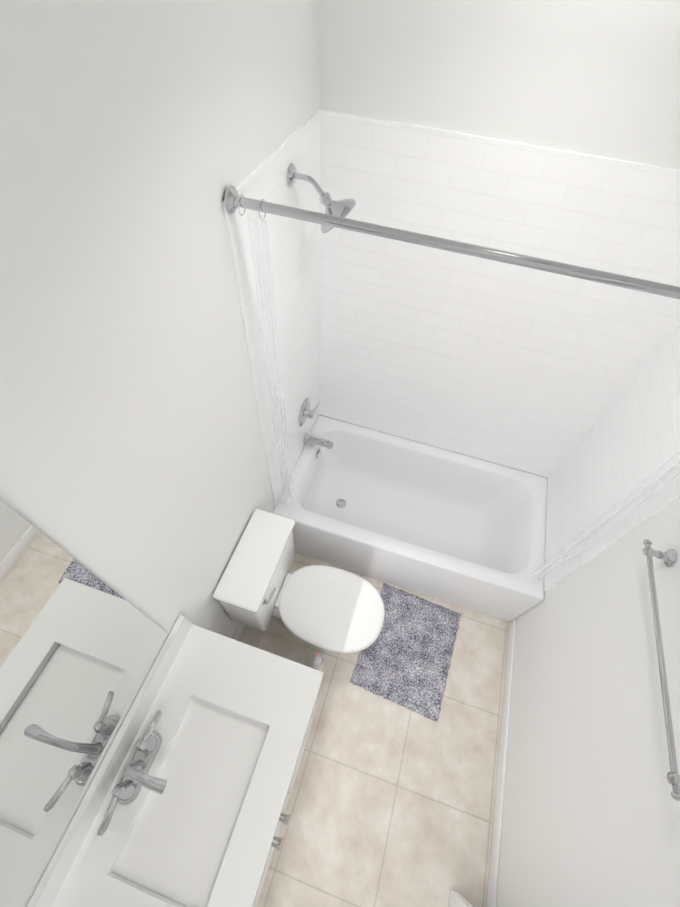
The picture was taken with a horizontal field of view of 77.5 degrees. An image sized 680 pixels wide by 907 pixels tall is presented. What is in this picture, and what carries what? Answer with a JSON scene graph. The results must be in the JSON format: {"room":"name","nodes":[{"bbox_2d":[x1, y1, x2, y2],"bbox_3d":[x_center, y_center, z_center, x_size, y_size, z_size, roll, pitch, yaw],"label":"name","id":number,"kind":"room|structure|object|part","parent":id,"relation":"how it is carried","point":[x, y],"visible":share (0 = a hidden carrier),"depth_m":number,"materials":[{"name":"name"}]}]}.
{"room":"bathroom","nodes":[
{"label":"bathroom","id":0,"kind":"room"},
{"bbox_2d":[0,0,319,906],"bbox_3d":[-0.584,0.264,1.267,0.100,2.850,3.042,16,56,8],"label":"wall","id":1,"kind":"structure","parent":0,"point":[138,138],"depth_m":0.87,"materials":[{"name":"white paint"}]},
{"bbox_2d":[0,500,167,906],"bbox_3d":[-0.763,0.789,0.685,0.005,1.080,1.232,16,56,8],"label":"mirror","id":2,"kind":"object","parent":1,"relation":"attached to","point":[80,645],"visible":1,"depth_m":0.98,"materials":[{"name":"clear glass"}]},
{"bbox_2d":[27,615,190,906],"bbox_3d":[-0.773,1.128,1.208,0.020,0.115,1.320,16,56,8],"label":"backsplash","id":3,"kind":"structure","parent":1,"relation":"attached to","point":[48,886],"depth_m":1.28,"materials":[{"name":"white stone"}]},
{"bbox_2d":[234,624,244,640],"bbox_3d":[-0.511,0.862,2.540,0.013,0.090,0.706,16,56,8],"label":"baseboard","id":4,"kind":"structure","parent":1,"relation":"attached to","point":[239,632],"depth_m":2.40,"materials":[{"name":"white wood"}]},
{"bbox_2d":[222,110,320,506],"bbox_3d":[-0.221,-0.451,1.952,0.009,1.642,0.736,16,56,8],"label":"wall tile","id":5,"kind":"structure","parent":1,"relation":"attached to","point":[294,257],"depth_m":1.61,"materials":[{"name":"white tile"}]},
{"bbox_2d":[298,398,319,426],"bbox_3d":[-0.175,-0.236,2.432,0.062,0.170,0.190,16,56,8],"label":"shower valve","id":6,"kind":"object","parent":5,"relation":"attached to","point":[306,412],"visible":1,"depth_m":2.40,"materials":[{"name":"silver metal"}]},
{"bbox_2d":[303,433,333,448],"bbox_3d":[-0.130,-0.077,2.617,0.184,0.075,0.060,16,56,8],"label":"tub spout","id":7,"kind":"object","parent":5,"relation":"attached to","point":[315,440],"visible":1,"depth_m":2.60,"materials":[{"name":"silver metal"}]},
{"bbox_2d":[287,163,355,232],"bbox_3d":[-0.058,-0.852,1.430,0.226,0.188,0.151,16,56,8],"label":"shower head","id":8,"kind":"object","parent":5,"relation":"attached to","point":[342,208],"visible":0.81,"depth_m":1.40},
{"bbox_2d":[224,185,679,580],"bbox_3d":[0.395,0.003,1.631,1.501,1.637,0.064,16,56,8],"label":"shower curtain","id":9,"kind":"object","parent":5,"relation":"attached to","point":[234,201],"visible":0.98,"depth_m":1.03,"materials":[{"name":"white fabric"}]},
{"bbox_2d":[239,552,509,906],"bbox_3d":[0.119,1.334,2.360,1.720,0.100,3.042,16,56,8],"label":"floor","id":10,"kind":"structure","parent":0,"point":[390,803],"depth_m":2.09,"materials":[{"name":"tile"}]},
{"bbox_2d":[255,672,323,906],"bbox_3d":[-0.532,1.514,1.600,0.582,0.874,1.309,16,56,8],"label":"bathroom vanity","id":11,"kind":"object","parent":10,"relation":"on","point":[273,845],"depth_m":1.76,"materials":[{"name":"white wood"}]},
{"bbox_2d":[51,624,322,906],"bbox_3d":[-0.523,1.244,1.233,0.553,0.035,1.320,16,56,8],"label":"countertop","id":12,"kind":"structure","parent":11,"relation":"on","point":[265,686],"depth_m":1.41,"materials":[{"name":"white stone"}]},
{"bbox_2d":[91,707,186,838],"bbox_3d":[-0.583,0.965,1.272,0.188,0.215,0.318,16,56,8],"label":"faucet","id":13,"kind":"object","parent":12,"relation":"on","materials":[{"name":"silver metal"}]},
{"bbox_2d":[111,695,270,906],"bbox_3d":[-0.459,1.132,1.416,0.360,0.154,0.538,16,56,8],"label":"sink","id":14,"kind":"object","parent":12,"relation":"in","point":[174,849],"depth_m":1.34,"materials":[{"name":"white ceramic"}]},
{"bbox_2d":[213,508,384,652],"bbox_3d":[-0.140,0.764,2.192,0.746,0.805,0.450,16,56,8],"label":"toilet","id":15,"kind":"object","parent":10,"relation":"on","point":[330,608],"visible":1,"depth_m":2.07,"materials":[{"name":"white ceramic"}]},
{"bbox_3d":[-0.316,0.641,1.905,0.028,0.028,0.090,16,56,8],"label":"lever","id":16,"kind":"part","parent":15,"relation":"part of","materials":[{"name":"silver metal"}]},
{"bbox_3d":[-0.046,0.783,2.166,0.549,0.046,0.400,16,56,8],"label":"seat","id":17,"kind":"part","parent":15,"relation":"part of","materials":[{"name":"white plastic"}]},
{"bbox_2d":[309,651,323,670],"bbox_3d":[-0.124,1.094,2.255,0.086,0.324,0.086,16,56,8],"label":"toilet brush","id":18,"kind":"object","parent":10,"relation":"on","point":[316,661],"visible":0.92,"depth_m":2.27,"materials":[{"name":"white plastic"}]},
{"bbox_2d":[349,583,460,721],"bbox_3d":[0.396,1.115,2.452,0.508,0.023,0.606,19,56,10],"label":"rug","id":19,"kind":"object","parent":10,"relation":"on","point":[404,659],"visible":0.94,"depth_m":2.42,"materials":[{"name":"grey fabric"}]},
{"bbox_2d":[272,415,547,621],"bbox_3d":[0.443,0.379,2.701,1.519,0.470,0.789,16,56,8],"label":"bathtub","id":20,"kind":"object","parent":10,"relation":"on","point":[462,530],"visible":0.98,"depth_m":2.69,"materials":[{"name":"white ceramic"}]},
{"bbox_2d":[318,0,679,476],"bbox_3d":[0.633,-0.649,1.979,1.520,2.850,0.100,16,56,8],"label":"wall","id":21,"kind":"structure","parent":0,"point":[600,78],"depth_m":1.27,"materials":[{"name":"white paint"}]},
{"bbox_2d":[319,109,679,477],"bbox_3d":[0.611,-0.531,2.055,1.520,1.642,0.009,16,56,8],"label":"wall tile","id":22,"kind":"structure","parent":21,"relation":"attached to","point":[530,370],"depth_m":1.80,"materials":[{"name":"white tile"}]},
{"bbox_2d":[496,498,679,906],"bbox_3d":[0.958,0.707,1.043,0.100,2.850,3.042,16,56,8],"label":"wall","id":23,"kind":"structure","parent":0,"point":[591,813],"depth_m":1.48,"materials":[{"name":"white paint"}]},
{"bbox_2d":[486,619,515,906],"bbox_3d":[0.720,1.791,1.955,0.013,0.090,2.048,16,56,8],"label":"baseboard","id":24,"kind":"structure","parent":23,"relation":"attached to","point":[496,836],"depth_m":2.09,"materials":[{"name":"white wood"}]},
{"bbox_2d":[544,322,679,591],"bbox_3d":[1.217,-0.037,1.742,0.009,1.642,0.736,16,56,8],"label":"wall tile","id":25,"kind":"structure","parent":23,"relation":"attached to","point":[627,443],"depth_m":1.82,"materials":[{"name":"white tile"}]},
{"bbox_2d":[643,540,679,800],"bbox_3d":[0.926,0.559,1.188,0.082,0.060,0.694,16,56,8],"label":"towel bar","id":26,"kind":"object","parent":23,"relation":"attached to","point":[668,557],"visible":1,"depth_m":1.17,"materials":[{"name":"silver metal"}]},
{"bbox_3d":[-0.259,1.619,0.331,1.520,2.850,0.100,16,56,8],"label":"wall","id":27,"kind":"structure","parent":0,"visible":0},
{"bbox_2d":[449,889,472,906],"bbox_3d":[0.441,1.649,0.837,0.134,2.030,0.761,16,56,8],"label":"door","id":28,"kind":"structure","parent":27,"relation":"in","point":[457,899],"depth_m":1.79,"materials":[{"name":"white"}]}
]}

